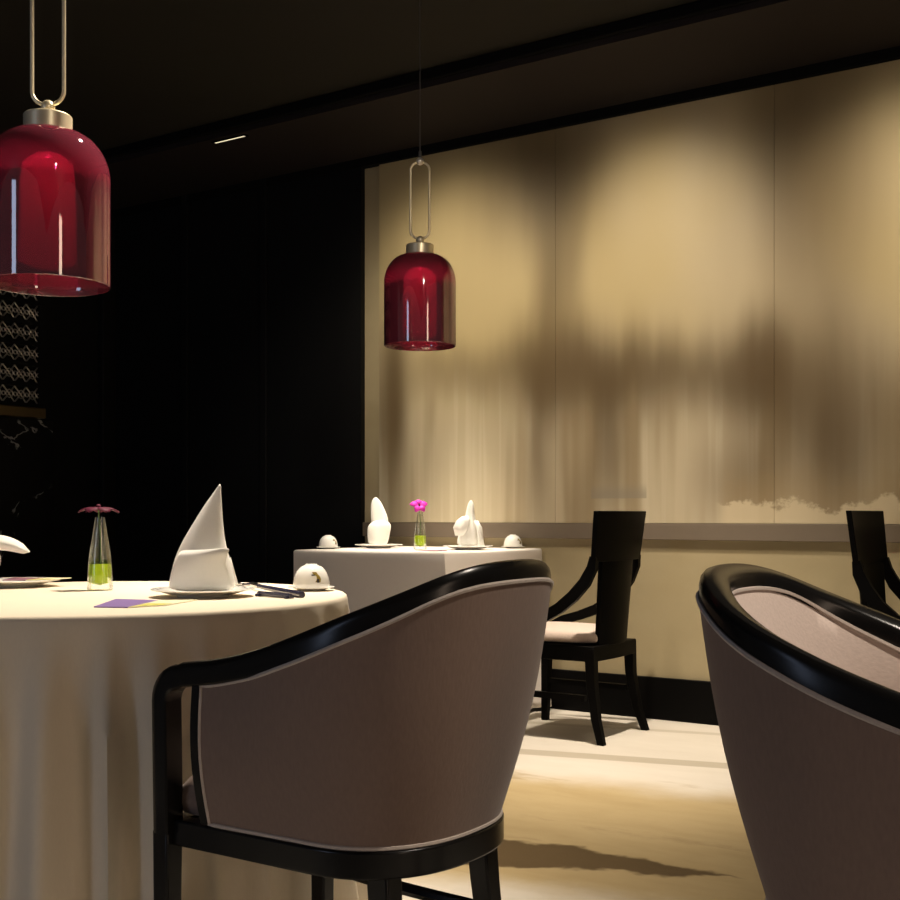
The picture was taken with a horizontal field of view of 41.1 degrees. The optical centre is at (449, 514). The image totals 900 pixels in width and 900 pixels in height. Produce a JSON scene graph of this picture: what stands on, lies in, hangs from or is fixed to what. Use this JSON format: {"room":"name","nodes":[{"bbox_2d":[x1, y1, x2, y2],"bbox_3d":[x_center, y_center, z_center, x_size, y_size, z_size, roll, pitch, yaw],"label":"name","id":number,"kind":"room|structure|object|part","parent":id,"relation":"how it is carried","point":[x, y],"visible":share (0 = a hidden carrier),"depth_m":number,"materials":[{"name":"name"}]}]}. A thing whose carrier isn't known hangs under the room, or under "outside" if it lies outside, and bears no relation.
{"room":"restaurant","nodes":[
{"label":"restaurant","id":0,"kind":"room"},
{"bbox_2d":[0,290,97,581],"bbox_3d":[-3.693,-0.525,5.311,0.100,2.930,5.465,0,0,34],"label":"wall","id":1,"kind":"structure","parent":0,"point":[71,323],"depth_m":7.30,"materials":[{"name":"black paint"}]},
{"bbox_2d":[0,290,44,407],"bbox_3d":[-2.959,-1.185,6.285,0.040,1.115,1.980,0,0,34],"label":"lattice screen","id":2,"kind":"object","parent":1,"relation":"attached to","point":[39,302],"visible":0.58,"depth_m":6.99,"materials":[{"name":"black wood"}]},
{"bbox_2d":[0,404,45,418],"bbox_3d":[-2.967,-0.595,6.218,0.100,0.060,2.020,0,0,34],"label":"wall ledge","id":3,"kind":"object","parent":1,"relation":"attached to","point":[5,410],"visible":1,"depth_m":6.90,"materials":[{"name":"brown wood"}]},
{"bbox_2d":[0,417,52,581],"bbox_3d":[-2.963,0.190,6.287,0.030,1.500,2.100,0,0,34],"label":"wall panel","id":4,"kind":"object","parent":1,"relation":"attached to","point":[26,445],"depth_m":7.01,"materials":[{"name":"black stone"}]},
{"bbox_2d":[98,209,115,580],"bbox_3d":[-2.143,-0.485,7.498,0.050,2.851,0.104,0,0,34],"label":"trim","id":5,"kind":"structure","parent":1,"relation":"attached to","point":[106,301],"depth_m":7.46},
{"bbox_2d":[101,0,758,159],"bbox_3d":[1.004,-1.960,4.612,8.690,0.049,0.028,0,0,34],"label":"trim","id":6,"kind":"structure","parent":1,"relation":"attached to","point":[700,7],"depth_m":5.28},
{"bbox_2d":[0,0,699,150],"bbox_3d":[-0.867,-2.022,1.807,8.690,0.075,6.772,0,0,34],"label":"ceiling","id":7,"kind":"structure","parent":0,"point":[137,70],"depth_m":5.11,"materials":[{"name":"brown paint"}]},
{"bbox_2d":[0,0,110,296],"bbox_3d":[-0.908,-1.251,2.710,0.273,1.466,0.273,0,0,0],"label":"pendant lamp","id":8,"kind":"object","parent":7,"relation":"hanging from","point":[55,182],"visible":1,"depth_m":2.60,"materials":[{"name":"red glass"}]},
{"bbox_3d":[-0.908,-0.691,2.710,0.273,0.346,0.273,0,0,0],"label":"lamp shade","id":9,"kind":"part","parent":8,"relation":"part of","materials":[{"name":"red glass"}]},
{"bbox_2d":[211,134,248,143],"bbox_3d":[-1.119,-1.911,6.097,0.230,0.010,0.030,0,0,34],"label":"recessed light","id":10,"kind":"object","parent":7,"relation":"in","point":[242,135],"visible":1,"depth_m":6.09,"materials":[{"name":"white"}]},
{"bbox_2d":[216,136,244,142],"bbox_3d":[-1.119,-1.911,6.097,0.208,0.007,0.015,0,0,34],"label":"diffuser","id":11,"kind":"object","parent":10,"relation":"attached to","point":[235,137],"depth_m":6.09,"materials":[{"name":"white"}]},
{"bbox_2d":[384,0,455,350],"bbox_3d":[-0.114,-1.312,4.550,0.273,1.344,0.273,0,0,0],"label":"pendant lamp","id":12,"kind":"object","parent":7,"relation":"hanging from","point":[420,283],"visible":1,"depth_m":4.45,"materials":[{"name":"red glass"}]},
{"bbox_3d":[-0.114,-0.813,4.550,0.273,0.346,0.273,0,0,0],"label":"lamp shade","id":13,"kind":"part","parent":12,"relation":"part of","materials":[{"name":"red glass"}]},
{"bbox_3d":[-0.114,-1.671,4.550,0.004,0.589,0.004,0,0,0],"label":"cord","id":14,"kind":"part","parent":12,"relation":"part of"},
{"bbox_2d":[116,166,899,680],"bbox_3d":[1.434,-0.486,5.256,8.690,2.852,0.135,0,0,34],"label":"wall","id":15,"kind":"structure","parent":0,"point":[316,225],"depth_m":6.76,"materials":[{"name":"black paint"}]},
{"bbox_2d":[181,195,188,542],"bbox_3d":[-1.586,-0.485,7.181,0.050,2.851,0.015,0,0,34],"label":"trim","id":16,"kind":"structure","parent":15,"relation":"attached to","point":[184,204],"depth_m":7.17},
{"bbox_2d":[260,179,266,582],"bbox_3d":[-1.062,-0.485,6.831,0.050,2.851,0.015,0,0,34],"label":"trim","id":17,"kind":"structure","parent":15,"relation":"attached to","point":[263,188],"depth_m":6.82,"materials":[{"name":"black wood"}]},
{"bbox_2d":[106,0,899,209],"bbox_3d":[1.200,-1.986,4.906,8.690,0.148,0.678,0,0,34],"label":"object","id":18,"kind":"structure","parent":15,"relation":"attached to","point":[760,37],"depth_m":5.43,"materials":[{"name":"brown paint"}]},
{"bbox_2d":[115,46,899,216],"bbox_3d":[1.403,-1.964,5.210,8.690,0.192,0.048,0,0,34],"label":"trim","id":19,"kind":"structure","parent":15,"relation":"attached to","point":[889,54],"depth_m":5.75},
{"bbox_2d":[540,669,718,725],"bbox_3d":[2.281,0.844,4.639,6.595,0.193,0.022,0,0,34],"label":"baseboard","id":20,"kind":"structure","parent":15,"relation":"attached to","point":[669,699],"depth_m":5.52,"materials":[{"name":"black wood"}]},
{"bbox_2d":[363,522,899,542],"bbox_3d":[2.280,0.076,4.637,6.595,0.075,0.028,0,0,34],"label":"trim","id":21,"kind":"structure","parent":15,"relation":"attached to","point":[652,531],"depth_m":5.43,"materials":[{"name":"brown wood"}]},
{"bbox_2d":[379,59,899,523],"bbox_3d":[1.865,-0.914,4.914,5.373,1.903,0.025,0,0,34],"label":"wall panel","id":22,"kind":"object","parent":15,"relation":"attached to","point":[689,312],"visible":0.93,"depth_m":5.48,"materials":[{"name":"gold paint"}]},
{"bbox_3d":[0.073,-0.914,6.109,1.066,1.903,0.025,0,0,34],"label":"panel","id":23,"kind":"part","parent":22,"relation":"part of","materials":[{"name":"gold metal"}]},
{"bbox_3d":[0.965,-0.914,5.514,1.076,1.903,0.025,0,0,34],"label":"panel","id":24,"kind":"part","parent":22,"relation":"part of","materials":[{"name":"gold metal"}]},
{"bbox_3d":[1.861,-0.914,4.917,1.076,1.903,0.025,0,0,34],"label":"panel","id":25,"kind":"part","parent":22,"relation":"part of","materials":[{"name":"gold metal"}]},
{"bbox_2d":[402,707,764,899],"bbox_3d":[-1.053,0.970,1.528,8.690,0.060,9.100,0,0,34],"label":"floor","id":26,"kind":"structure","parent":0,"point":[654,813],"depth_m":3.70,"materials":[{"name":"polished cream and tan marble"}]},
{"bbox_2d":[152,559,553,899],"bbox_3d":[-0.132,0.505,2.063,0.608,0.870,0.524,0,0,34],"label":"armchair","id":27,"kind":"object","parent":26,"relation":"on","point":[377,745],"visible":1,"depth_m":1.85,"materials":[{"name":"grey fabric"}]},
{"bbox_3d":[-0.482,0.738,2.049,0.037,0.405,0.037,0,0,34],"label":"leg","id":28,"kind":"part","parent":27,"relation":"part of","materials":[{"name":"black paint"}]},
{"bbox_2d":[182,776,198,815],"bbox_3d":[-0.174,0.472,2.091,0.442,0.085,0.384,0,0,34],"label":"seat cushion","id":29,"kind":"object","parent":27,"relation":"on","point":[189,805],"depth_m":2.05,"materials":[{"name":"beige fabric"}]},
{"bbox_3d":[-0.253,0.738,2.392,0.037,0.405,0.037,0,0,34],"label":"leg","id":30,"kind":"part","parent":27,"relation":"part of","materials":[{"name":"black paint"}]},
{"bbox_3d":[-0.167,0.538,2.087,0.506,0.044,0.426,0,0,34],"label":"seat frame","id":31,"kind":"part","parent":27,"relation":"part of","materials":[{"name":"black paint"}]},
{"bbox_3d":[-0.088,0.743,1.857,0.085,0.395,0.052,0,0,34],"label":"leg","id":32,"kind":"part","parent":27,"relation":"part of","materials":[{"name":"black paint"}]},
{"bbox_3d":[0.075,0.743,2.102,0.085,0.395,0.052,0,0,34],"label":"leg","id":33,"kind":"part","parent":27,"relation":"part of","materials":[{"name":"black paint"}]},
{"bbox_2d":[534,511,649,745],"bbox_3d":[0.532,0.462,5.207,0.542,0.957,0.494,0,0,34],"label":"dining chair","id":34,"kind":"object","parent":26,"relation":"on","point":[617,536],"visible":0.81,"depth_m":5.02,"materials":[{"name":"brown wood"}]},
{"bbox_3d":[0.445,0.745,5.506,0.049,0.390,0.044,0,0,34],"label":"leg","id":35,"kind":"part","parent":34,"relation":"part of","materials":[{"name":"brown wood"}]},
{"bbox_2d":[544,621,597,642],"bbox_3d":[0.508,0.506,5.223,0.465,0.069,0.418,0,0,34],"label":"seat cushion","id":36,"kind":"object","parent":34,"relation":"on","point":[556,631],"depth_m":5.04,"materials":[{"name":"beige fabric"}]},
{"bbox_3d":[0.395,0.366,5.035,0.484,0.392,0.056,0,0,34],"label":"arm","id":37,"kind":"part","parent":34,"relation":"part of","materials":[{"name":"brown wood"}]},
{"bbox_3d":[0.510,0.574,5.222,0.489,0.063,0.444,0,0,34],"label":"seat frame","id":38,"kind":"part","parent":34,"relation":"part of","materials":[{"name":"brown wood"}]},
{"bbox_3d":[0.600,0.745,4.928,0.098,0.390,0.064,0,0,34],"label":"leg","id":39,"kind":"part","parent":34,"relation":"part of","materials":[{"name":"brown wood"}]},
{"bbox_3d":[0.638,0.366,5.400,0.484,0.392,0.056,0,0,34],"label":"arm","id":40,"kind":"part","parent":34,"relation":"part of","materials":[{"name":"brown wood"}]},
{"bbox_3d":[0.727,0.087,5.077,0.074,0.209,0.470,0,0,34],"label":"crest panel","id":41,"kind":"part","parent":34,"relation":"part of","materials":[{"name":"brown wood"}]},
{"bbox_3d":[0.816,0.745,5.252,0.098,0.390,0.064,0,0,34],"label":"leg","id":42,"kind":"part","parent":34,"relation":"part of","materials":[{"name":"brown wood"}]},
{"bbox_2d":[696,563,899,899],"bbox_3d":[0.637,0.505,1.572,0.608,0.870,0.524,0,0,34],"label":"armchair","id":43,"kind":"object","parent":26,"relation":"on","point":[805,677],"visible":1,"depth_m":1.45,"materials":[{"name":"grey fabric"}]},
{"bbox_3d":[0.638,0.305,1.571,0.604,0.470,0.519,0,0,34],"label":"arm rail","id":44,"kind":"part","parent":43,"relation":"part of","materials":[{"name":"black paint"}]},
{"bbox_2d":[846,510,899,618],"bbox_3d":[1.808,0.462,4.543,0.542,0.957,0.494,0,0,34],"label":"dining chair","id":45,"kind":"object","parent":26,"relation":"on","point":[871,565],"visible":0.59,"depth_m":4.70,"materials":[{"name":"brown wood"}]},
{"bbox_3d":[1.613,0.087,4.673,0.074,0.209,0.470,0,0,34],"label":"crest panel","id":46,"kind":"part","parent":45,"relation":"part of","materials":[{"name":"brown wood"}]},
{"bbox_3d":[1.702,0.366,4.350,0.484,0.392,0.056,0,0,34],"label":"arm","id":47,"kind":"part","parent":45,"relation":"part of","materials":[{"name":"brown wood"}]},
{"bbox_3d":[1.946,0.366,4.715,0.484,0.392,0.056,0,0,34],"label":"arm","id":48,"kind":"part","parent":45,"relation":"part of","materials":[{"name":"brown wood"}]},
{"bbox_3d":[-0.850,0.567,2.820,1.184,0.746,1.184,0,0,0],"label":"round table","id":49,"kind":"object","parent":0,"visible":0},
{"bbox_2d":[0,581,367,899],"bbox_3d":[-0.861,0.558,2.826,1.391,0.740,1.424,0,0,0],"label":"tablecloth","id":50,"kind":"object","parent":49,"relation":"on","point":[78,679],"visible":0.45,"depth_m":2.24,"materials":[{"name":"fabric"}]},
{"bbox_2d":[0,577,60,587],"bbox_3d":[-1.145,0.178,3.150,0.236,0.019,0.236,0,0,-23],"label":"plate","id":51,"kind":"object","parent":50,"relation":"on","point":[3,584],"visible":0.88,"depth_m":3.09,"materials":[{"name":"ceramic"}]},
{"bbox_2d":[0,535,29,563],"bbox_3d":[-1.203,0.085,3.163,0.203,0.184,0.089,0,0,0],"label":"napkin","id":52,"kind":"object","parent":51,"relation":"on","point":[7,543],"visible":1,"depth_m":3.13,"materials":[{"name":"fabric"}]},
{"bbox_2d":[2,577,68,580],"bbox_3d":[-1.085,0.167,3.137,0.156,0.003,0.132,0,0,0],"label":"menu card","id":53,"kind":"object","parent":51,"relation":"on","point":[13,578],"visible":1,"depth_m":3.12,"materials":[{"name":"beige paper"}]},
{"bbox_3d":[-1.119,0.167,3.137,0.088,0.002,0.132,0,0,0],"label":"coloured panel","id":54,"kind":"part","parent":53,"relation":"part of","materials":[{"name":"pink paper"}]},
{"bbox_3d":[-1.046,0.167,3.132,0.066,0.002,0.129,0,0,6],"label":"pale panel","id":55,"kind":"part","parent":53,"relation":"part of","materials":[{"name":"beige paper"}]},
{"bbox_2d":[87,517,112,590],"bbox_3d":[-0.875,0.097,3.000,0.063,0.182,0.063,0,0,0],"label":"bud vase","id":56,"kind":"object","parent":50,"relation":"on","point":[98,574],"visible":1,"depth_m":2.99,"materials":[{"name":"clear glass"}]},
{"bbox_2d":[78,504,118,563],"bbox_3d":[-0.880,0.064,3.002,0.101,0.183,0.080,0,0,-11],"label":"orchid","id":57,"kind":"object","parent":56,"relation":"in","point":[98,508],"visible":1,"depth_m":3.00,"materials":[{"name":"pink plant"}]},
{"bbox_3d":[-0.876,0.070,3.000,0.009,0.172,0.004,0,0,-11],"label":"stem","id":58,"kind":"part","parent":57,"relation":"part of","materials":[{"name":"green plant"}]},
{"bbox_2d":[94,599,196,607],"bbox_3d":[-0.648,0.186,2.540,0.184,0.003,0.240,0,0,0],"label":"menu card","id":59,"kind":"object","parent":50,"relation":"on","point":[116,603],"visible":1,"depth_m":2.52,"materials":[{"name":"purple paper"}]},
{"bbox_3d":[-0.688,0.187,2.540,0.104,0.002,0.240,0,0,0],"label":"coloured panel","id":60,"kind":"part","parent":59,"relation":"part of","materials":[{"name":"purple paper"}]},
{"bbox_3d":[-0.614,0.187,2.532,0.074,0.002,0.234,0,0,11],"label":"pale panel","id":61,"kind":"part","parent":59,"relation":"part of","materials":[{"name":"yellow paper"}]},
{"bbox_2d":[150,586,254,597],"bbox_3d":[-0.569,0.178,2.764,0.236,0.019,0.236,0,0,0],"label":"plate","id":62,"kind":"object","parent":50,"relation":"on","point":[237,589],"visible":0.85,"depth_m":2.70,"materials":[{"name":"ceramic"}]},
{"bbox_2d":[169,484,237,590],"bbox_3d":[-0.567,0.052,2.760,0.149,0.249,0.092,0,0,0],"label":"napkin","id":63,"kind":"object","parent":62,"relation":"on","point":[202,562],"visible":0.99,"depth_m":2.73,"materials":[{"name":"fabric"}]},
{"bbox_2d":[236,582,304,597],"bbox_3d":[-0.445,0.178,2.925,0.034,0.019,0.465,0,0,-28],"label":"knife","id":64,"kind":"object","parent":50,"relation":"on","point":[300,594],"visible":0.85,"depth_m":2.87,"materials":[{"name":"metal"}]},
{"bbox_2d":[255,591,293,598],"bbox_3d":[-0.400,0.182,2.732,0.121,0.012,0.024,0,0,45],"label":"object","id":65,"kind":"object","parent":50,"relation":"on","point":[259,593],"visible":1,"depth_m":2.72,"materials":[{"name":"silver metal"}]},
{"bbox_2d":[288,586,334,590],"bbox_3d":[-0.345,0.183,2.985,0.117,0.010,0.117,0,0,0],"label":"saucer","id":66,"kind":"object","parent":50,"relation":"on","point":[300,589],"visible":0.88,"depth_m":2.95,"materials":[{"name":"ceramic"}]},
{"bbox_2d":[293,563,329,587],"bbox_3d":[-0.345,0.150,2.985,0.091,0.058,0.091,0,0,-28],"label":"teacup","id":67,"kind":"object","parent":66,"relation":"on","point":[311,575],"visible":0.99,"depth_m":2.95,"materials":[{"name":"ceramic"}]},
{"bbox_3d":[-0.142,0.554,5.735,0.800,0.772,0.780,0,0,34],"label":"square table","id":68,"kind":"object","parent":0,"visible":0},
{"bbox_2d":[294,546,551,708],"bbox_3d":[-0.118,0.541,5.772,1.017,0.757,0.939,0,0,34],"label":"tablecloth","id":69,"kind":"object","parent":68,"relation":"on","point":[367,576],"visible":0.27,"depth_m":5.38,"materials":[{"name":"white fabric"}]},
{"bbox_2d":[318,547,337,548],"bbox_3d":[-0.584,0.158,5.755,0.117,0.010,0.117,0,0,0],"label":"saucer","id":70,"kind":"object","parent":69,"relation":"on","point":[318,547],"visible":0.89,"depth_m":5.72,"materials":[{"name":"ceramic"}]},
{"bbox_2d":[319,535,337,546],"bbox_3d":[-0.584,0.125,5.755,0.091,0.058,0.091,0,0,30],"label":"teacup","id":71,"kind":"object","parent":70,"relation":"on","point":[327,540],"visible":1,"depth_m":5.72,"materials":[{"name":"ceramic"}]},
{"bbox_2d":[355,544,402,547],"bbox_3d":[-0.351,0.153,5.900,0.236,0.019,0.236,0,0,38],"label":"plate","id":72,"kind":"object","parent":69,"relation":"on","point":[362,545],"visible":0.94,"depth_m":5.84,"materials":[{"name":"ceramic"}]},
{"bbox_2d":[367,497,390,544],"bbox_3d":[-0.348,0.032,5.899,0.116,0.240,0.093,0,0,0],"label":"napkin","id":73,"kind":"object","parent":72,"relation":"on","point":[378,531],"visible":1,"depth_m":5.87,"materials":[{"name":"fabric"}]},
{"bbox_2d":[413,511,426,548],"bbox_3d":[-0.142,0.072,5.700,0.063,0.182,0.063,0,0,0],"label":"bud vase","id":74,"kind":"object","parent":69,"relation":"on","point":[419,541],"visible":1,"depth_m":5.68,"materials":[{"name":"clear glass"}]},
{"bbox_2d":[409,499,427,535],"bbox_3d":[-0.147,0.028,5.704,0.089,0.206,0.046,0,0,-14],"label":"orchid","id":75,"kind":"object","parent":74,"relation":"in","point":[418,505],"visible":1,"depth_m":5.70,"materials":[{"name":"pink plant"}]},
{"bbox_2d":[444,545,491,549],"bbox_3d":[0.085,0.153,5.630,0.236,0.019,0.236,0,0,-25],"label":"plate","id":76,"kind":"object","parent":69,"relation":"on","point":[457,547],"visible":0.93,"depth_m":5.56,"materials":[{"name":"ceramic"}]},
{"bbox_2d":[453,500,483,545],"bbox_3d":[0.091,0.040,5.615,0.123,0.220,0.106,0,0,34],"label":"napkin","id":77,"kind":"object","parent":76,"relation":"on","point":[469,532],"visible":0.99,"depth_m":5.60,"materials":[{"name":"fabric"}]},
{"bbox_2d":[501,546,524,547],"bbox_3d":[0.308,0.158,5.874,0.117,0.010,0.117,0,0,0],"label":"saucer","id":78,"kind":"object","parent":69,"relation":"on","point":[501,546],"visible":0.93,"depth_m":5.83,"materials":[{"name":"ceramic"}]},
{"bbox_2d":[504,535,521,545],"bbox_3d":[0.308,0.125,5.874,0.091,0.058,0.091,0,0,40],"label":"teacup","id":79,"kind":"object","parent":78,"relation":"on","point":[511,540],"visible":0.96,"depth_m":5.84,"materials":[{"name":"ceramic"}]}
]}

